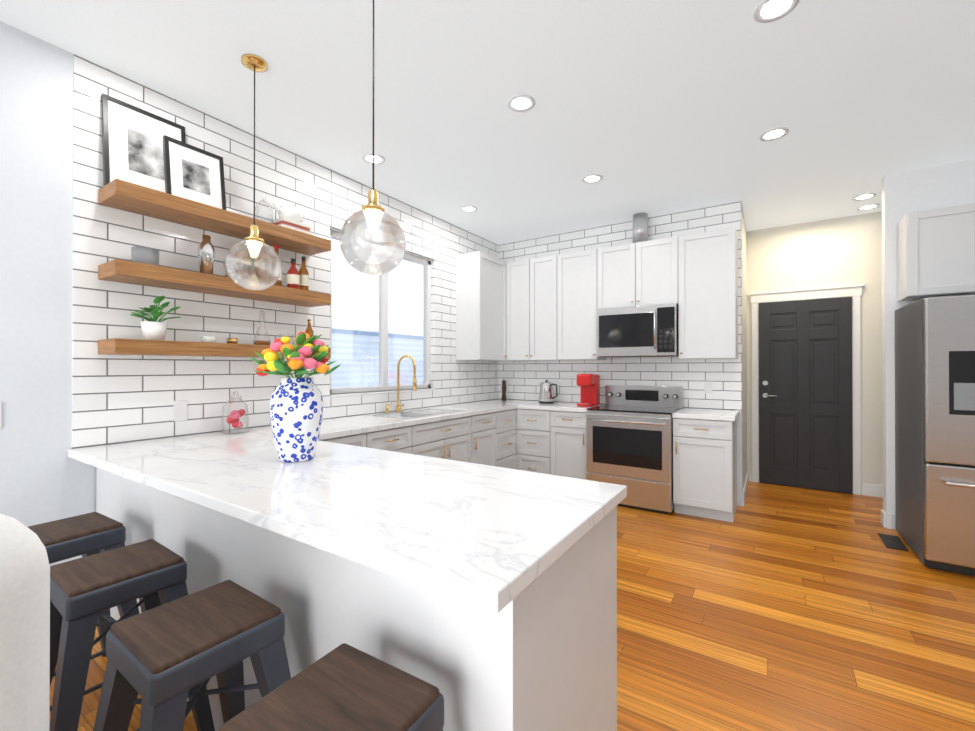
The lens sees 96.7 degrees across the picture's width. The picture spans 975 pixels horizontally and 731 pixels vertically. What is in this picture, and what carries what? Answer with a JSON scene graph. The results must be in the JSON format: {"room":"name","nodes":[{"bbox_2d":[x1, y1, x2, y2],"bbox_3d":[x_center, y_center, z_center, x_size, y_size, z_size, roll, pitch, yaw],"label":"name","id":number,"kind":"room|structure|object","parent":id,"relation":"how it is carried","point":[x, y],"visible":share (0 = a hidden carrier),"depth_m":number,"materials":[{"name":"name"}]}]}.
{"room":"kitchen","nodes":[
{"label":"kitchen","id":0,"kind":"room"},
{"bbox_2d":[0,21,428,565],"bbox_3d":[-2.110,-0.123,2.291,0.150,2.900,8.000,0,0,33],"label":"wall","id":1,"kind":"structure","parent":0,"point":[44,478],"depth_m":2.08,"materials":[{"name":"paint"}]},
{"bbox_2d":[0,402,1,427],"bbox_3d":[-2.249,0.226,1.927,0.011,0.120,0.120,0,0,33],"label":"switch plate","id":2,"kind":"object","parent":1,"relation":"attached to","point":[0,414],"visible":1,"depth_m":1.97,"materials":[{"name":"white plastic"}]},
{"bbox_2d":[98,338,330,357],"bbox_3d":[-1.587,-0.093,2.711,0.250,0.075,1.245,0,0,33],"label":"shelf","id":3,"kind":"object","parent":1,"relation":"attached to","point":[116,346],"visible":0.77,"depth_m":2.35,"materials":[{"name":"brown wood"}]},
{"bbox_2d":[130,296,180,339],"bbox_3d":[-1.810,-0.256,2.379,0.250,0.244,0.256,0,0,33],"label":"potted plant","id":4,"kind":"object","parent":3,"relation":"on","point":[152,329],"visible":1,"depth_m":2.34,"materials":[{"name":"green plant"}]},
{"bbox_2d":[201,336,215,342],"bbox_3d":[-1.674,-0.153,2.604,0.076,0.040,0.074,0,0,33],"label":"jar","id":5,"kind":"object","parent":3,"relation":"on","point":[211,339],"visible":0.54,"depth_m":2.58,"materials":[{"name":"white ceramic"}]},
{"bbox_2d":[227,338,237,343],"bbox_3d":[-1.583,-0.150,2.688,0.060,0.035,0.058,0,0,33],"label":"jar","id":6,"kind":"object","parent":3,"relation":"on","point":[233,340],"visible":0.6,"depth_m":2.66,"materials":[{"name":"gold metal"}]},
{"bbox_2d":[253,311,270,344],"bbox_3d":[-1.491,-0.248,2.867,0.110,0.231,0.110,0,0,33],"label":"glass decanter","id":7,"kind":"object","parent":3,"relation":"on","point":[258,342],"visible":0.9,"depth_m":2.85,"materials":[{"name":"clear glass"}]},
{"bbox_2d":[305,319,313,336],"bbox_3d":[-1.300,-0.233,3.160,0.060,0.204,0.058,0,0,33],"label":"bottle","id":8,"kind":"object","parent":3,"relation":"on","point":[309,331],"visible":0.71,"depth_m":3.15,"materials":[{"name":"orange glass"}]},
{"bbox_2d":[98,259,330,306],"bbox_3d":[-1.587,-0.483,2.713,0.250,0.075,1.245,0,0,33],"label":"shelf","id":9,"kind":"object","parent":1,"relation":"attached to","point":[125,271],"visible":1,"depth_m":2.46,"materials":[{"name":"brown wood"}]},
{"bbox_2d":[131,246,158,265],"bbox_3d":[-1.840,-0.574,2.332,0.120,0.100,0.118,0,0,33],"label":"pot","id":10,"kind":"object","parent":9,"relation":"on","point":[145,255],"visible":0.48,"depth_m":2.29,"materials":[{"name":"metal"}]},
{"bbox_2d":[198,235,214,274],"bbox_3d":[-1.677,-0.649,2.584,0.088,0.252,0.087,0,0,33],"label":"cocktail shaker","id":11,"kind":"object","parent":9,"relation":"on","point":[206,253],"visible":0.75,"depth_m":2.56,"materials":[{"name":"brown glass"}]},
{"bbox_2d":[223,262,229,277],"bbox_3d":[-1.603,-0.578,2.679,0.060,0.110,0.058,0,0,33],"label":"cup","id":12,"kind":"object","parent":9,"relation":"on","point":[227,275],"visible":0.25,"depth_m":2.66,"materials":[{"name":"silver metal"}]},
{"bbox_2d":[274,245,281,285],"bbox_3d":[-1.448,-0.674,2.972,0.072,0.304,0.070,0,0,33],"label":"bottle","id":13,"kind":"object","parent":9,"relation":"on","point":[279,280],"visible":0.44,"depth_m":2.96,"materials":[{"name":"orange glass"}]},
{"bbox_2d":[287,258,299,288],"bbox_3d":[-1.360,-0.633,3.034,0.082,0.224,0.080,0,0,33],"label":"bottle","id":14,"kind":"object","parent":9,"relation":"on","point":[293,278],"visible":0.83,"depth_m":3.00,"materials":[{"name":"red glass"}]},
{"bbox_2d":[298,256,308,290],"bbox_3d":[-1.330,-0.653,3.134,0.070,0.264,0.068,0,0,33],"label":"bottle","id":15,"kind":"object","parent":9,"relation":"on","point":[304,277],"visible":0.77,"depth_m":3.11,"materials":[{"name":"orange glass"}]},
{"bbox_2d":[98,179,330,254],"bbox_3d":[-1.587,-0.878,2.715,0.250,0.075,1.245,0,0,33],"label":"shelf","id":16,"kind":"object","parent":1,"relation":"attached to","point":[127,196],"visible":1,"depth_m":2.49,"materials":[{"name":"brown wood"}]},
{"bbox_2d":[101,93,185,191],"bbox_3d":[-1.893,-1.168,2.411,0.066,0.500,0.380,0,0,33],"label":"picture frame","id":17,"kind":"object","parent":16,"relation":"on","point":[132,141],"visible":0.62,"depth_m":2.36,"materials":[{"name":"white paper"}]},
{"bbox_2d":[162,135,225,209],"bbox_3d":[-1.710,-1.102,2.542,0.072,0.370,0.310,0,0,33],"label":"picture frame","id":18,"kind":"object","parent":16,"relation":"on","point":[193,173],"visible":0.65,"depth_m":2.53,"materials":[{"name":"white paper"}]},
{"bbox_2d":[255,198,272,223],"bbox_3d":[-1.480,-1.014,2.869,0.118,0.194,0.120,0,0,33],"label":"glass cloche","id":19,"kind":"object","parent":16,"relation":"on","point":[257,213],"visible":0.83,"depth_m":2.86,"materials":[{"name":"clear glass"}]},
{"bbox_2d":[270,217,312,234],"bbox_3d":[-1.382,-0.956,3.038,0.180,0.080,0.240,0,0,33],"label":"books","id":20,"kind":"object","parent":16,"relation":"on","point":[293,224],"visible":0.52,"depth_m":2.97,"materials":[{"name":"white paper"}]},
{"bbox_2d":[273,202,305,221],"bbox_3d":[-1.385,-1.067,3.033,0.160,0.137,0.252,0,0,33],"label":"teapot","id":21,"kind":"object","parent":20,"relation":"on","point":[290,211],"visible":0.81,"depth_m":2.98,"materials":[{"name":"ceramic"}]},
{"bbox_2d":[72,54,497,448],"bbox_3d":[-1.016,-0.556,3.919,0.108,2.020,4.080,0,0,33],"label":"wall tile","id":22,"kind":"structure","parent":1,"relation":"attached to","point":[116,399],"depth_m":2.70,"materials":[{"name":"white tile"}]},
{"bbox_2d":[174,400,186,420],"bbox_3d":[-1.823,0.269,2.573,0.005,0.120,0.070,0,0,33],"label":"electrical outlet plate","id":23,"kind":"object","parent":22,"relation":"attached to","point":[180,410],"depth_m":2.57,"materials":[{"name":"white plastic"}]},
{"bbox_2d":[330,230,434,396],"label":"window","id":24,"kind":"structure","parent":1,"relation":"in","point":[384,346],"depth_m":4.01,"materials":[{"name":"clear glass"}]},
{"bbox_2d":[456,251,507,360],"bbox_3d":[-0.037,-0.646,4.989,0.357,1.170,0.600,0,0,33],"label":"upper cabinet","id":25,"kind":"object","parent":1,"relation":"attached to","point":[481,278],"depth_m":4.79,"materials":[{"name":"white wood"}]},
{"bbox_2d":[0,0,974,244],"bbox_3d":[0.968,-1.628,1.068,6.650,0.100,9.300,0,0,33],"label":"ceiling","id":26,"kind":"structure","parent":0,"point":[652,108],"depth_m":2.49,"materials":[{"name":"paint"}]},
{"bbox_2d":[225,54,280,289],"bbox_3d":[-1.207,-0.981,2.243,0.256,1.182,0.256,0,0,33],"label":"pendant light","id":27,"kind":"object","parent":26,"relation":"hanging from","point":[252,261],"visible":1,"depth_m":2.17,"materials":[{"name":"clear glass"}]},
{"bbox_2d":[339,0,405,274],"bbox_3d":[-0.456,-0.968,1.730,0.256,1.212,0.256,0,0,33],"label":"pendant light","id":28,"kind":"object","parent":26,"relation":"hanging from","point":[372,240],"visible":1,"depth_m":1.64,"materials":[{"name":"clear glass"}]},
{"bbox_2d":[362,153,384,164],"bbox_3d":[-0.863,-1.566,3.287,0.170,0.004,0.170,0,0,33],"label":"recessed light","id":29,"kind":"object","parent":26,"relation":"in","point":[378,159],"visible":0.94,"depth_m":3.28,"materials":[{"name":"white plastic"}]},
{"bbox_2d":[460,206,476,211],"bbox_3d":[-0.186,-1.561,4.326,0.170,0.004,0.170,0,0,33],"label":"recessed light","id":30,"kind":"object","parent":26,"relation":"in","point":[468,209],"visible":1,"depth_m":4.33,"materials":[{"name":"white plastic"}]},
{"bbox_2d":[507,94,534,111],"bbox_3d":[0.201,-1.569,2.594,0.170,0.004,0.170,0,0,33],"label":"recessed light","id":31,"kind":"object","parent":26,"relation":"in","point":[519,103],"visible":1,"depth_m":2.59,"materials":[{"name":"white plastic"}]},
{"bbox_2d":[582,174,602,182],"bbox_3d":[0.878,-1.564,3.633,0.170,0.004,0.170,0,0,33],"label":"recessed light","id":32,"kind":"object","parent":26,"relation":"in","point":[593,178],"visible":1,"depth_m":3.63,"materials":[{"name":"white plastic"}]},
{"bbox_2d":[759,127,788,140],"bbox_3d":[1.942,-1.567,2.939,0.170,0.004,0.170,0,0,33],"label":"recessed light","id":33,"kind":"object","parent":26,"relation":"in","point":[774,133],"visible":1,"depth_m":2.94,"materials":[{"name":"white plastic"}]},
{"bbox_2d":[753,0,798,22],"bbox_3d":[1.265,-1.572,1.900,0.170,0.004,0.170,0,0,33],"label":"recessed light","id":34,"kind":"object","parent":26,"relation":"in","point":[766,11],"visible":1,"depth_m":1.91,"materials":[{"name":"white plastic"}]},
{"bbox_2d":[852,193,875,200],"bbox_3d":[3.492,-1.563,4.018,0.170,0.004,0.170,0,0,33],"label":"recessed light","id":35,"kind":"object","parent":26,"relation":"in","point":[864,196],"visible":1,"depth_m":4.01,"materials":[{"name":"white plastic"}]},
{"bbox_2d":[857,204,879,210],"bbox_3d":[3.756,-1.562,4.276,0.170,0.004,0.170,0,0,33],"label":"recessed light","id":36,"kind":"object","parent":26,"relation":"in","point":[868,207],"visible":1,"depth_m":4.28,"materials":[{"name":"white plastic"}]},
{"bbox_2d":[49,481,974,730],"bbox_3d":[0.968,1.372,1.055,6.650,0.100,9.300,0,0,33],"label":"floor","id":37,"kind":"structure","parent":0,"point":[772,607],"depth_m":2.20,"materials":[{"name":"brown wood"}]},
{"bbox_2d":[0,514,49,730],"bbox_3d":[-1.318,0.777,0.577,0.945,1.083,0.900,0,0,33],"label":"armchair","id":38,"kind":"object","parent":37,"relation":"on","point":[24,634],"visible":1,"depth_m":0.68,"materials":[{"name":"fabric"}]},
{"bbox_2d":[28,512,138,675],"bbox_3d":[-1.676,0.982,1.717,0.461,0.684,0.462,0,0,33],"label":"stool","id":39,"kind":"object","parent":37,"relation":"on","point":[88,534],"visible":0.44,"depth_m":1.71,"materials":[{"name":"brown wood"}]},
{"bbox_2d":[49,539,214,730],"bbox_3d":[-1.207,0.981,1.411,0.462,0.684,0.464,0,0,33],"label":"stool","id":40,"kind":"object","parent":37,"relation":"on","point":[149,574],"visible":0.67,"depth_m":1.32,"materials":[{"name":"brown wood"}]},
{"bbox_2d":[93,580,290,730],"bbox_3d":[-0.737,0.979,1.105,0.454,0.684,0.456,0,0,33],"label":"stool","id":41,"kind":"object","parent":37,"relation":"on","point":[163,659],"visible":0.9,"depth_m":1.05,"materials":[{"name":"brown wood"}]},
{"bbox_2d":[96,471,423,730],"bbox_3d":[-0.786,0.890,1.890,2.478,0.870,0.756,0,0,33],"label":"panel","id":42,"kind":"object","parent":37,"relation":"on","point":[326,603],"depth_m":1.33,"materials":[{"name":"white paint"}]},
{"bbox_2d":[219,643,443,730],"bbox_3d":[-0.285,0.978,0.811,0.460,0.684,0.462,0,0,33],"label":"stool","id":43,"kind":"object","parent":37,"relation":"on","point":[344,687],"visible":1,"depth_m":0.82,"materials":[{"name":"brown wood"}]},
{"bbox_2d":[328,431,375,446],"bbox_3d":[-1.224,0.895,2.931,0.608,0.870,0.628,0,0,33],"label":"base cabinet","id":44,"kind":"object","parent":37,"relation":"on","point":[369,440],"depth_m":2.94,"materials":[{"name":"white wood"}]},
{"bbox_2d":[376,423,419,454],"bbox_3d":[-0.961,0.897,3.334,0.608,0.870,0.567,0,0,33],"label":"base cabinet","id":45,"kind":"object","parent":37,"relation":"on","point":[400,438],"depth_m":3.26,"materials":[{"name":"white wood"}]},
{"bbox_2d":[392,411,475,462],"bbox_3d":[-0.620,0.899,3.858,0.608,0.870,0.917,0,0,33],"label":"base cabinet","id":46,"kind":"object","parent":37,"relation":"on","point":[453,438],"depth_m":3.79,"materials":[{"name":"white wood"}]},
{"bbox_2d":[248,399,538,438],"bbox_3d":[-0.483,0.445,4.056,0.623,0.040,3.238,0,0,33],"label":"countertop","id":47,"kind":"structure","parent":46,"relation":"on","point":[359,424],"depth_m":3.52,"materials":[{"name":"white stone"}]},
{"bbox_2d":[501,380,506,400],"bbox_3d":[0.203,0.301,5.318,0.064,0.255,0.064,0,0,33],"label":"pepper mill","id":48,"kind":"object","parent":47,"relation":"on","point":[503,398],"visible":0.98,"depth_m":5.29,"materials":[{"name":"brown wood"}]},
{"bbox_2d":[476,411,499,466],"bbox_3d":[-0.300,0.901,4.349,0.608,0.870,0.489,0,0,33],"label":"base cabinet","id":49,"kind":"object","parent":37,"relation":"on","point":[487,426],"depth_m":4.28,"materials":[{"name":"white wood"}]},
{"bbox_2d":[500,411,515,466],"bbox_3d":[-0.064,0.903,4.711,0.608,0.870,0.495,0,0,33],"label":"base cabinet","id":50,"kind":"object","parent":37,"relation":"on","point":[507,418],"depth_m":4.60,"materials":[{"name":"white wood"}]},
{"bbox_2d":[424,507,616,730],"bbox_3d":[0.159,0.888,1.244,0.212,0.870,0.720,0,0,33],"label":"base cabinet","id":51,"kind":"object","parent":37,"relation":"on","point":[548,663],"depth_m":1.01,"materials":[{"name":"white paint"}]},
{"bbox_2d":[68,428,626,618],"bbox_3d":[-0.805,0.435,1.826,2.518,0.040,0.850,0,0,33],"label":"countertop","id":52,"kind":"structure","parent":51,"relation":"on","point":[477,536],"depth_m":1.32,"materials":[{"name":"white stone"}]},
{"bbox_2d":[221,392,248,433],"bbox_3d":[-1.573,0.288,2.703,0.148,0.258,0.150,0,0,33],"label":"jar","id":53,"kind":"object","parent":52,"relation":"on","point":[235,415],"visible":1,"depth_m":2.69,"materials":[{"name":"clear glass"}]},
{"bbox_2d":[250,331,340,461],"bbox_3d":[-0.845,0.132,1.922,0.348,0.564,0.351,0,0,33],"label":"vase","id":54,"kind":"object","parent":52,"relation":"on","point":[296,404],"visible":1,"depth_m":1.84,"materials":[{"name":"white ceramic"}]},
{"bbox_2d":[516,407,555,474],"bbox_3d":[0.666,0.903,4.875,0.478,0.870,0.608,0,0,33],"label":"base cabinet","id":55,"kind":"object","parent":37,"relation":"on","point":[535,430],"depth_m":4.61,"materials":[{"name":"white wood"}]},
{"bbox_2d":[516,403,604,410],"bbox_3d":[0.823,0.448,4.766,0.791,0.040,0.623,0,0,33],"label":"countertop","id":56,"kind":"structure","parent":55,"relation":"on","point":[523,406],"depth_m":4.61,"materials":[{"name":"white stone"}]},
{"bbox_2d":[538,380,557,402],"bbox_3d":[0.689,0.295,4.953,0.244,0.263,0.172,0,0,33],"label":"kettle","id":57,"kind":"object","parent":56,"relation":"on","point":[546,391],"visible":1,"depth_m":4.90,"materials":[{"name":"silver metal"}]},
{"bbox_2d":[577,374,599,406],"bbox_3d":[1.063,0.256,4.596,0.180,0.338,0.270,0,0,33],"label":"coffee maker","id":58,"kind":"object","parent":56,"relation":"on","point":[589,384],"visible":1,"depth_m":4.56,"materials":[{"name":"plastic"}]},
{"bbox_2d":[556,411,604,482],"bbox_3d":[0.988,0.902,4.665,0.406,0.870,0.608,0,0,33],"label":"base cabinet","id":59,"kind":"object","parent":37,"relation":"on","point":[570,425],"depth_m":4.40,"materials":[{"name":"white wood"}]},
{"bbox_2d":[586,385,682,513],"bbox_3d":[1.453,0.772,4.285,0.776,1.123,0.721,0,0,33],"label":"range","id":60,"kind":"object","parent":37,"relation":"on","point":[629,436],"visible":0.96,"depth_m":4.04,"materials":[{"name":"silver metal"}]},
{"bbox_2d":[673,419,736,521],"bbox_3d":[2.014,0.900,3.997,0.466,0.870,0.608,0,0,33],"label":"base cabinet","id":61,"kind":"object","parent":37,"relation":"on","point":[704,450],"depth_m":3.75,"materials":[{"name":"white wood"}]},
{"bbox_2d":[672,408,738,422],"bbox_3d":[2.018,0.444,3.987,0.486,0.040,0.623,0,0,33],"label":"countertop","id":62,"kind":"structure","parent":61,"relation":"on","point":[684,413],"depth_m":3.83,"materials":[{"name":"white stone"}]},
{"bbox_2d":[877,533,908,550],"bbox_3d":[3.052,1.327,3.266,0.120,0.007,0.320,0,0,33],"label":"floor vent","id":63,"kind":"object","parent":37,"relation":"in","point":[892,541],"visible":0.98,"depth_m":3.25,"materials":[{"name":"black plastic"}]},
{"bbox_2d":[895,295,974,575],"bbox_3d":[3.417,0.441,2.868,0.910,1.773,0.876,0,0,33],"label":"fridge","id":64,"kind":"object","parent":37,"relation":"on","point":[935,432],"visible":1,"depth_m":2.78,"materials":[{"name":"silver metal"}]},
{"bbox_2d":[742,208,746,486],"bbox_3d":[2.698,-0.112,4.661,0.120,2.900,0.980,0,0,33],"label":"wall","id":65,"kind":"structure","parent":0,"point":[744,318],"depth_m":4.58,"materials":[{"name":"paint"}]},
{"bbox_2d":[742,471,751,505],"bbox_3d":[2.732,1.277,4.561,0.040,0.120,1.100,0,0,33],"label":"baseboard","id":66,"kind":"structure","parent":65,"relation":"attached to","point":[748,478],"depth_m":4.56,"materials":[{"name":"white wood"}]},
{"bbox_2d":[747,212,882,494],"bbox_3d":[4.582,-0.115,4.090,3.900,2.900,0.120,0,0,33],"label":"wall","id":67,"kind":"structure","parent":0,"point":[841,251],"depth_m":4.57,"materials":[{"name":"paint"}]},
{"bbox_2d":[759,297,852,493],"bbox_3d":[3.434,0.310,4.708,0.820,2.045,0.091,0,0,33],"label":"hall door","id":68,"kind":"structure","parent":67,"relation":"in","point":[805,398],"depth_m":4.70,"materials":[{"name":"black wood"}]},
{"bbox_2d":[749,284,864,494],"bbox_3d":[3.449,0.250,4.732,1.020,2.175,0.038,0,0,33],"label":"door frame","id":69,"kind":"structure","parent":67,"relation":"attached to","point":[854,292],"depth_m":4.61,"materials":[{"name":"white wood"}]},
{"bbox_2d":[862,483,882,497],"bbox_3d":[4.979,1.274,3.745,2.665,0.120,0.015,0,0,33],"label":"baseboard","id":70,"kind":"structure","parent":67,"relation":"attached to","point":[876,491],"depth_m":4.42,"materials":[{"name":"white wood"}]},
{"bbox_2d":[737,159,974,528],"bbox_3d":[2.829,-0.116,3.919,6.650,2.900,0.120,0,0,33],"label":"wall","id":71,"kind":"structure","parent":0,"point":[935,187],"depth_m":3.53,"materials":[{"name":"paint"}]},
{"bbox_2d":[508,258,535,360],"bbox_3d":[0.445,-0.645,5.164,0.379,1.170,0.376,0,0,33],"label":"upper cabinet","id":72,"kind":"object","parent":71,"relation":"attached to","point":[521,273],"depth_m":5.05,"materials":[{"name":"white wood"}]},
{"bbox_2d":[536,254,563,360],"bbox_3d":[0.713,-0.646,5.024,0.458,1.170,0.318,0,0,33],"label":"upper cabinet","id":73,"kind":"object","parent":71,"relation":"attached to","point":[545,308],"depth_m":4.85,"materials":[{"name":"white wood"}]},
{"bbox_2d":[564,248,606,359],"bbox_3d":[1.046,-0.647,4.807,0.573,1.170,0.318,0,0,33],"label":"upper cabinet","id":74,"kind":"object","parent":71,"relation":"attached to","point":[583,270],"depth_m":4.65,"materials":[{"name":"white wood"}]},
{"bbox_2d":[498,201,741,413],"bbox_3d":[1.277,-0.552,4.856,2.712,2.020,0.008,0,0,33],"label":"wall tile","id":75,"kind":"structure","parent":71,"relation":"attached to","point":[523,379],"depth_m":4.65,"materials":[{"name":"white tile"}]},
{"bbox_2d":[553,379,558,388],"bbox_3d":[0.812,0.220,5.146,0.070,0.120,0.005,0,0,33],"label":"electrical outlet plate","id":76,"kind":"object","parent":75,"relation":"attached to","point":[555,381],"depth_m":5.15,"materials":[{"name":"white plastic"}]},
{"bbox_2d":[704,381,711,393],"bbox_3d":[2.170,0.216,4.261,0.070,0.120,0.005,0,0,33],"label":"electrical outlet plate","id":77,"kind":"object","parent":75,"relation":"attached to","point":[707,384],"depth_m":4.26,"materials":[{"name":"white plastic"}]},
{"bbox_2d":[604,238,667,308],"bbox_3d":[1.568,-0.911,4.468,0.790,0.645,0.318,0,0,33],"label":"upper cabinet","id":78,"kind":"object","parent":71,"relation":"attached to","point":[635,274],"depth_m":4.33,"materials":[{"name":"white wood"}]},
{"bbox_2d":[596,303,678,356],"bbox_3d":[1.541,-0.337,4.425,0.770,0.495,0.416,0,0,33],"label":"microwave","id":79,"kind":"object","parent":78,"relation":"attached to","point":[645,331],"visible":0.94,"depth_m":4.26,"materials":[{"name":"silver metal"}]},
{"bbox_2d":[633,212,647,242],"bbox_3d":[1.585,-1.398,4.496,0.150,0.326,0.150,0,0,33],"label":"vent duct","id":80,"kind":"object","parent":78,"relation":"on","point":[640,227],"visible":0.71,"depth_m":4.43,"materials":[{"name":"silver metal"}]},
{"bbox_2d":[668,227,737,358],"bbox_3d":[2.073,-0.650,4.138,0.534,1.170,0.318,0,0,33],"label":"upper cabinet","id":81,"kind":"object","parent":71,"relation":"attached to","point":[703,266],"depth_m":4.00,"materials":[{"name":"white wood"}]},
{"bbox_2d":[897,203,974,301],"bbox_3d":[3.618,-0.834,3.137,0.910,0.630,0.326,0,0,33],"label":"upper cabinet","id":82,"kind":"object","parent":71,"relation":"attached to","point":[935,252],"visible":1,"depth_m":3.17,"materials":[{"name":"white wood"}]}
]}

